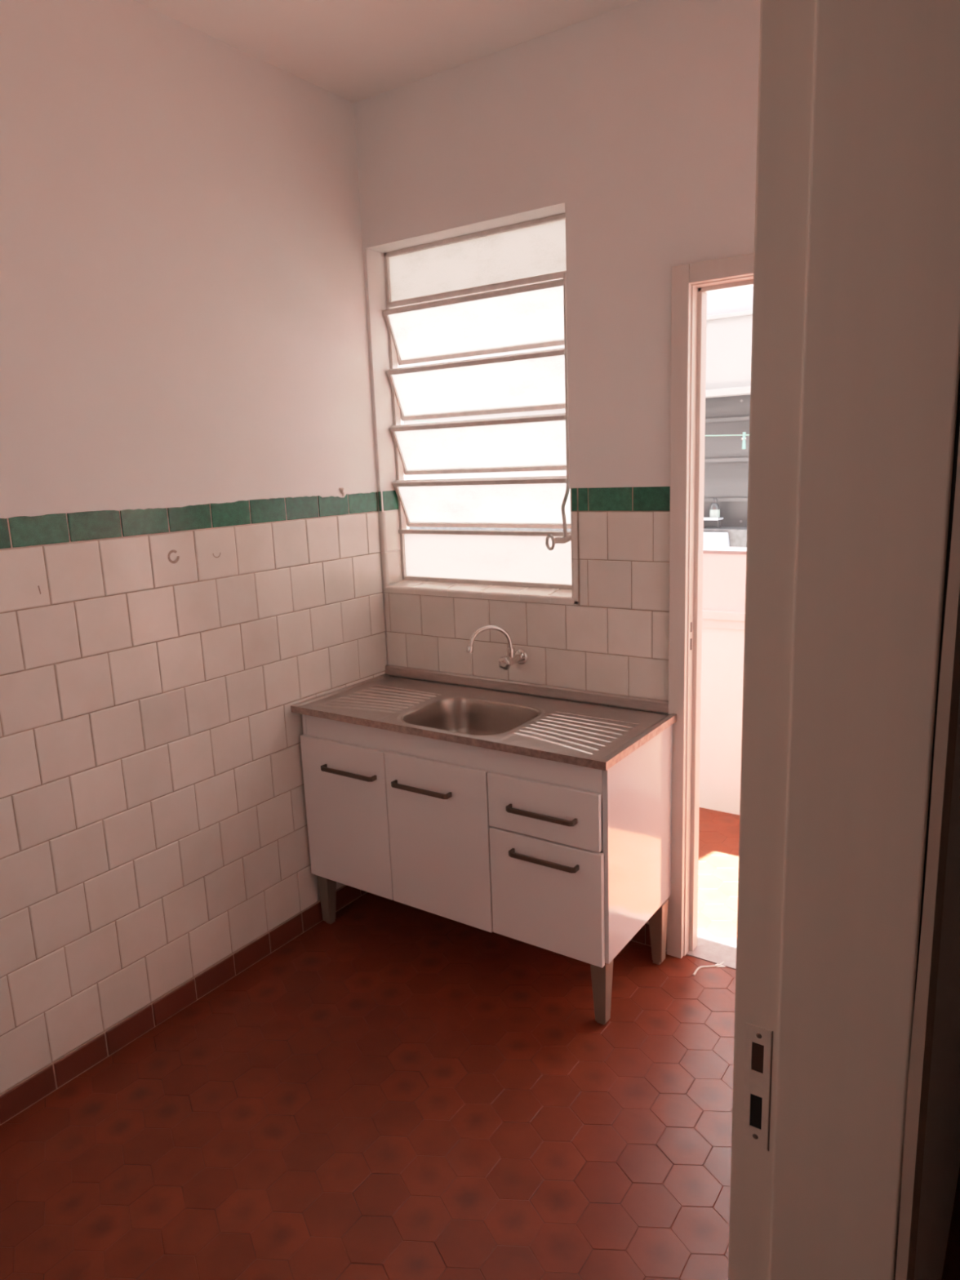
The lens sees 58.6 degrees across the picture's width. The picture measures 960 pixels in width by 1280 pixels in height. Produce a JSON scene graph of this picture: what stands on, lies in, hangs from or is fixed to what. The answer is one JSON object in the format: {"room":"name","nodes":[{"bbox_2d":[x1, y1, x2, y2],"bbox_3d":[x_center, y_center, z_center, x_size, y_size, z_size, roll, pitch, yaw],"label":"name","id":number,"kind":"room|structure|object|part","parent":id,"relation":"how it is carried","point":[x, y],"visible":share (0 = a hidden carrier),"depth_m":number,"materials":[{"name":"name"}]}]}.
{"room":"kitchen","nodes":[
{"label":"kitchen","id":0,"kind":"room"},
{"bbox_2d":[0,0,387,1093],"bbox_3d":[-1.363,-0.184,1.859,0.171,2.890,3.300,6,14,34],"label":"wall","id":1,"kind":"structure","parent":0,"point":[190,557],"depth_m":2.39,"materials":[{"name":"paint"}]},
{"bbox_2d":[0,884,367,1125],"bbox_3d":[-1.248,1.198,2.099,0.011,0.080,3.300,6,14,34],"label":"baseboard","id":2,"kind":"structure","parent":1,"relation":"attached to","point":[31,1090],"depth_m":2.51,"materials":[{"name":"red tile"}]},
{"bbox_2d":[133,0,639,102],"bbox_3d":[-0.140,-1.421,0.716,3.260,0.100,3.580,6,14,34],"label":"ceiling","id":3,"kind":"structure","parent":0,"point":[354,51],"depth_m":2.40,"materials":[{"name":"paint"}]},
{"bbox_2d":[398,364,408,528],"bbox_3d":[-0.781,-0.660,4.309,0.100,2.790,1.200,6,14,34],"label":"wall","id":4,"kind":"structure","parent":0,"point":[399,366],"depth_m":4.72,"materials":[{"name":"white paint"}]},
{"bbox_2d":[413,419,749,435],"bbox_3d":[0.592,-0.860,3.130,3.431,0.265,0.004,6,14,34],"label":"clothesline","id":5,"kind":"object","parent":4,"relation":"attached to","point":[414,420],"visible":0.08,"depth_m":2.99,"materials":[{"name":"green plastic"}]},
{"bbox_2d":[741,431,746,448],"bbox_3d":[0.910,-0.687,2.948,0.015,0.057,0.018,6,14,34],"label":"clothespin","id":6,"kind":"object","parent":5,"relation":"attached to","point":[744,438],"visible":1,"depth_m":2.94,"materials":[{"name":"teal plastic"}]},
{"bbox_2d":[0,807,959,1279],"bbox_3d":[-0.042,1.240,2.012,4.100,0.061,4.700,6,14,34],"label":"floor","id":7,"kind":"structure","parent":0,"point":[394,1091],"depth_m":2.11,"materials":[{"name":"red tile"}]},
{"bbox_2d":[300,708,672,1024],"bbox_3d":[-0.003,0.636,2.819,1.145,0.795,0.506,6,14,34],"label":"base cabinet","id":8,"kind":"object","parent":7,"relation":"on","point":[571,860],"visible":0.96,"depth_m":2.54,"materials":[{"name":"white laminate"}]},
{"bbox_3d":[-0.539,0.906,3.045,0.052,0.215,0.052,6,14,34],"label":"leg","id":9,"kind":"part","parent":8,"relation":"part of","materials":[{"name":"grey plastic"}]},
{"bbox_3d":[-0.443,0.585,2.848,0.370,0.506,0.017,6,14,34],"label":"door","id":10,"kind":"part","parent":8,"relation":"part of","materials":[{"name":"white laminate"}]},
{"bbox_3d":[-0.429,0.431,2.774,0.225,0.015,0.030,6,14,34],"label":"handle","id":11,"kind":"part","parent":8,"relation":"part of","materials":[{"name":"brown metal"}]},
{"bbox_3d":[-0.182,0.456,2.607,0.218,0.015,0.030,6,14,34],"label":"handle","id":12,"kind":"part","parent":8,"relation":"part of","materials":[{"name":"brown metal"}]},
{"bbox_3d":[-0.129,0.614,2.635,0.384,0.510,0.017,6,14,34],"label":"door","id":13,"kind":"part","parent":8,"relation":"part of","materials":[{"name":"white laminate"}]},
{"bbox_2d":[290,664,676,770],"bbox_3d":[-0.011,0.274,2.754,1.164,0.174,0.502,6,14,34],"label":"sink","id":14,"kind":"object","parent":8,"relation":"in","point":[517,723],"visible":1,"depth_m":2.76,"materials":[{"name":"metal"}]},
{"bbox_3d":[-0.026,0.302,2.713,0.398,0.135,0.336,6,14,34],"label":"bowl","id":15,"kind":"part","parent":14,"relation":"part of","materials":[{"name":"metal"}]},
{"bbox_3d":[0.167,0.485,2.370,0.216,0.015,0.030,6,14,34],"label":"handle","id":16,"kind":"part","parent":8,"relation":"part of","materials":[{"name":"brown metal"}]},
{"bbox_3d":[0.175,0.617,2.395,0.216,0.015,0.030,6,14,34],"label":"handle","id":17,"kind":"part","parent":8,"relation":"part of","materials":[{"name":"brown metal"}]},
{"bbox_3d":[0.175,0.476,2.391,0.357,0.164,0.017,6,14,34],"label":"drawer","id":18,"kind":"part","parent":8,"relation":"part of","materials":[{"name":"white laminate"}]},
{"bbox_3d":[0.187,0.727,2.441,0.363,0.336,0.017,6,14,34],"label":"drawer","id":19,"kind":"part","parent":8,"relation":"part of","materials":[{"name":"white laminate"}]},
{"bbox_3d":[0.349,0.996,2.446,0.052,0.215,0.052,6,14,34],"label":"leg","id":20,"kind":"part","parent":8,"relation":"part of","materials":[{"name":"grey plastic"}]},
{"bbox_3d":[0.469,0.573,2.504,0.016,0.580,0.458,6,14,34],"label":"panel","id":21,"kind":"part","parent":8,"relation":"part of","materials":[{"name":"white laminate"}]},
{"bbox_3d":[0.566,0.930,2.726,0.052,0.215,0.052,6,14,34],"label":"leg","id":22,"kind":"part","parent":8,"relation":"part of","materials":[{"name":"grey plastic"}]},
{"bbox_2d":[692,961,725,975],"bbox_3d":[0.721,1.037,2.705,0.130,0.007,0.034,-6,12,-20],"label":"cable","id":23,"kind":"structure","parent":7,"relation":"on","point":[717,965],"depth_m":2.71,"materials":[{"name":"white plastic"}]},
{"bbox_2d":[354,0,760,923],"bbox_3d":[0.424,-0.423,2.689,2.158,2.890,0.142,6,14,34],"label":"wall","id":24,"kind":"structure","parent":0,"point":[636,122],"depth_m":2.57,"materials":[{"name":"paint"}]},
{"bbox_2d":[382,213,572,589],"bbox_3d":[-0.011,-0.762,2.914,0.780,1.171,0.172,6,14,34],"label":"window","id":25,"kind":"structure","parent":24,"relation":"in","point":[502,289],"depth_m":2.94,"materials":[{"name":"glass"}]},
{"bbox_3d":[-0.008,-1.064,2.891,0.752,0.188,0.092,6,14,34],"label":"sash","id":26,"kind":"part","parent":25,"relation":"part of","materials":[{"name":"glass"}]},
{"bbox_3d":[0.000,-0.867,2.932,0.752,0.182,0.091,6,14,34],"label":"sash","id":27,"kind":"part","parent":25,"relation":"part of","materials":[{"name":"glass"}]},
{"bbox_3d":[-0.007,-1.064,2.892,0.732,0.164,0.068,6,14,34],"label":"pane","id":28,"kind":"part","parent":25,"relation":"part of","materials":[{"name":"clear glass"}]},
{"bbox_3d":[-0.008,-1.253,2.845,0.760,0.163,0.004,6,14,34],"label":"pane","id":29,"kind":"part","parent":25,"relation":"part of","materials":[{"name":"clear glass"}]},
{"bbox_3d":[0.007,-0.673,2.972,0.752,0.180,0.091,6,14,34],"label":"sash","id":30,"kind":"part","parent":25,"relation":"part of","materials":[{"name":"glass"}]},
{"bbox_3d":[0.001,-0.867,2.933,0.732,0.157,0.068,6,14,34],"label":"pane","id":31,"kind":"part","parent":25,"relation":"part of","materials":[{"name":"clear glass"}]},
{"bbox_3d":[0.008,-0.673,2.973,0.732,0.156,0.068,6,14,34],"label":"pane","id":32,"kind":"part","parent":25,"relation":"part of","materials":[{"name":"clear glass"}]},
{"bbox_3d":[0.015,-0.482,3.011,0.752,0.176,0.091,6,14,34],"label":"sash","id":33,"kind":"part","parent":25,"relation":"part of","materials":[{"name":"glass"}]},
{"bbox_3d":[0.015,-0.481,3.012,0.732,0.151,0.068,6,14,34],"label":"pane","id":34,"kind":"part","parent":25,"relation":"part of","materials":[{"name":"clear glass"}]},
{"bbox_3d":[0.029,-0.294,3.042,0.760,0.169,0.004,6,14,34],"label":"pane","id":35,"kind":"part","parent":25,"relation":"part of","materials":[{"name":"clear glass"}]},
{"bbox_3d":[0.260,-0.406,2.757,0.092,0.231,0.054,-5,12,-14],"label":"pull lever","id":36,"kind":"part","parent":25,"relation":"part of","materials":[{"name":"paint"}]},
{"bbox_3d":[0.276,-0.817,2.686,0.021,0.628,0.036,6,14,34],"label":"linkage rod","id":37,"kind":"part","parent":25,"relation":"part of","materials":[{"name":"paint"}]},
{"bbox_2d":[466,625,527,670],"bbox_3d":[0.066,0.025,2.839,0.214,0.151,0.090,-9,13,-30],"label":"tap","id":38,"kind":"object","parent":24,"relation":"attached to","point":[520,656],"visible":1,"depth_m":2.83,"materials":[{"name":"silver metal"}]},
{"bbox_3d":[0.034,-0.006,2.832,0.153,0.085,0.016,-5,12,-14],"label":"spout","id":39,"kind":"part","parent":38,"relation":"part of","materials":[{"name":"silver metal"}]},
{"bbox_3d":[0.085,0.076,2.834,0.047,0.048,0.022,6,14,34],"label":"knob","id":40,"kind":"part","parent":38,"relation":"part of","materials":[{"name":"silver metal"}]},
{"bbox_2d":[385,664,668,712],"bbox_3d":[0.124,0.160,2.935,1.162,0.034,0.017,6,14,34],"label":"backsplash","id":41,"kind":"structure","parent":24,"relation":"attached to","point":[646,704],"depth_m":2.89,"materials":[{"name":"tile"}]},
{"bbox_2d":[630,922,666,951],"bbox_3d":[0.149,0.936,3.111,1.134,0.079,0.008,6,14,34],"label":"baseboard","id":42,"kind":"structure","parent":24,"relation":"attached to","point":[642,935],"depth_m":2.84,"materials":[{"name":"red tile"}]},
{"bbox_2d":[666,253,754,958],"bbox_3d":[0.895,0.017,2.414,0.724,2.101,0.100,6,14,34],"label":"door frame","id":43,"kind":"structure","parent":24,"relation":"in","point":[691,283],"depth_m":2.52,"materials":[{"name":"paint"}]},
{"bbox_3d":[0.634,-0.014,2.574,0.002,0.130,0.017,6,14,34],"label":"strike plate","id":44,"kind":"part","parent":43,"relation":"part of","materials":[{"name":"paint"}]},
{"bbox_2d":[685,934,736,969],"bbox_3d":[0.963,1.046,2.664,0.720,0.024,0.130,6,14,34],"label":"threshold","id":45,"kind":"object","parent":24,"relation":"attached to","point":[708,949],"depth_m":2.79,"materials":[{"name":"grey stone"}]},
{"bbox_2d":[699,626,744,814],"bbox_3d":[1.016,0.340,3.938,3.450,0.849,0.150,6,14,34],"label":"wall","id":46,"kind":"structure","parent":0,"point":[722,649],"depth_m":3.81,"materials":[{"name":"white paint"}]},
{"bbox_2d":[702,608,745,630],"bbox_3d":[0.951,-0.098,3.776,3.450,0.077,0.040,6,14,34],"label":"ledge","id":47,"kind":"object","parent":46,"relation":"on","point":[727,620],"depth_m":3.69,"materials":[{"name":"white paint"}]},
{"bbox_2d":[702,546,746,612],"bbox_3d":[0.993,-0.278,3.812,3.450,0.261,0.160,6,14,34],"label":"trim","id":48,"kind":"structure","parent":46,"relation":"attached to","point":[724,568],"depth_m":3.69,"materials":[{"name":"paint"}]},
{"bbox_2d":[913,694,959,1279],"bbox_3d":[0.301,-0.017,0.737,0.162,2.890,3.303,6,14,34],"label":"wall","id":49,"kind":"structure","parent":0,"point":[941,1156],"depth_m":1.20,"materials":[{"name":"paint"}]},
{"bbox_2d":[728,0,959,1279],"bbox_3d":[0.109,0.416,0.504,0.176,2.151,0.930,6,14,34],"label":"door frame","id":50,"kind":"structure","parent":49,"relation":"in","point":[851,678],"depth_m":0.74,"materials":[{"name":"paint"}]},
{"bbox_3d":[0.287,0.463,0.886,0.025,0.139,0.002,6,14,34],"label":"strike plate","id":51,"kind":"part","parent":50,"relation":"part of","materials":[{"name":"silver metal"}]},
{"bbox_3d":[0.417,0.342,0.803,0.011,2.150,0.074,6,14,34],"label":"casing","id":52,"kind":"part","parent":50,"relation":"part of","materials":[{"name":"white wood"}]},
{"label":"outside","id":53,"kind":"structure","parent":0,"visible":0},
{"bbox_2d":[400,287,753,546],"bbox_3d":[1.571,-0.613,5.111,7.000,4.600,0.400,6,14,34],"label":"neighbouring building","id":54,"kind":"structure","parent":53,"point":[729,313],"depth_m":5.08,"materials":[{"name":"paint"}]},
{"bbox_2d":[703,517,723,528],"bbox_3d":[1.330,-0.714,5.186,0.262,0.064,0.093,6,14,34],"label":"shelf","id":55,"kind":"object","parent":54,"relation":"on","point":[718,522],"visible":0.44,"depth_m":5.11,"materials":[{"name":"white plastic"}]},
{"bbox_2d":[709,498,719,518],"bbox_3d":[1.406,-0.788,5.118,0.059,0.115,0.059,6,14,34],"label":"bottle","id":56,"kind":"object","parent":55,"relation":"on","point":[714,508],"visible":0.96,"depth_m":5.10,"materials":[{"name":"white plastic"}]},
{"bbox_2d":[702,532,729,546],"bbox_3d":[1.287,-0.591,5.123,0.422,0.112,0.022,6,14,34],"label":"panel","id":57,"kind":"object","parent":54,"relation":"on","point":[710,539],"visible":0.25,"depth_m":5.04,"materials":[{"name":"white plastic"}]},
{"bbox_3d":[1.500,-1.624,4.854,7.000,0.448,0.115,6,14,34],"label":"cornice","id":58,"kind":"part","parent":54,"relation":"part of","materials":[{"name":"white paint"}]}
]}

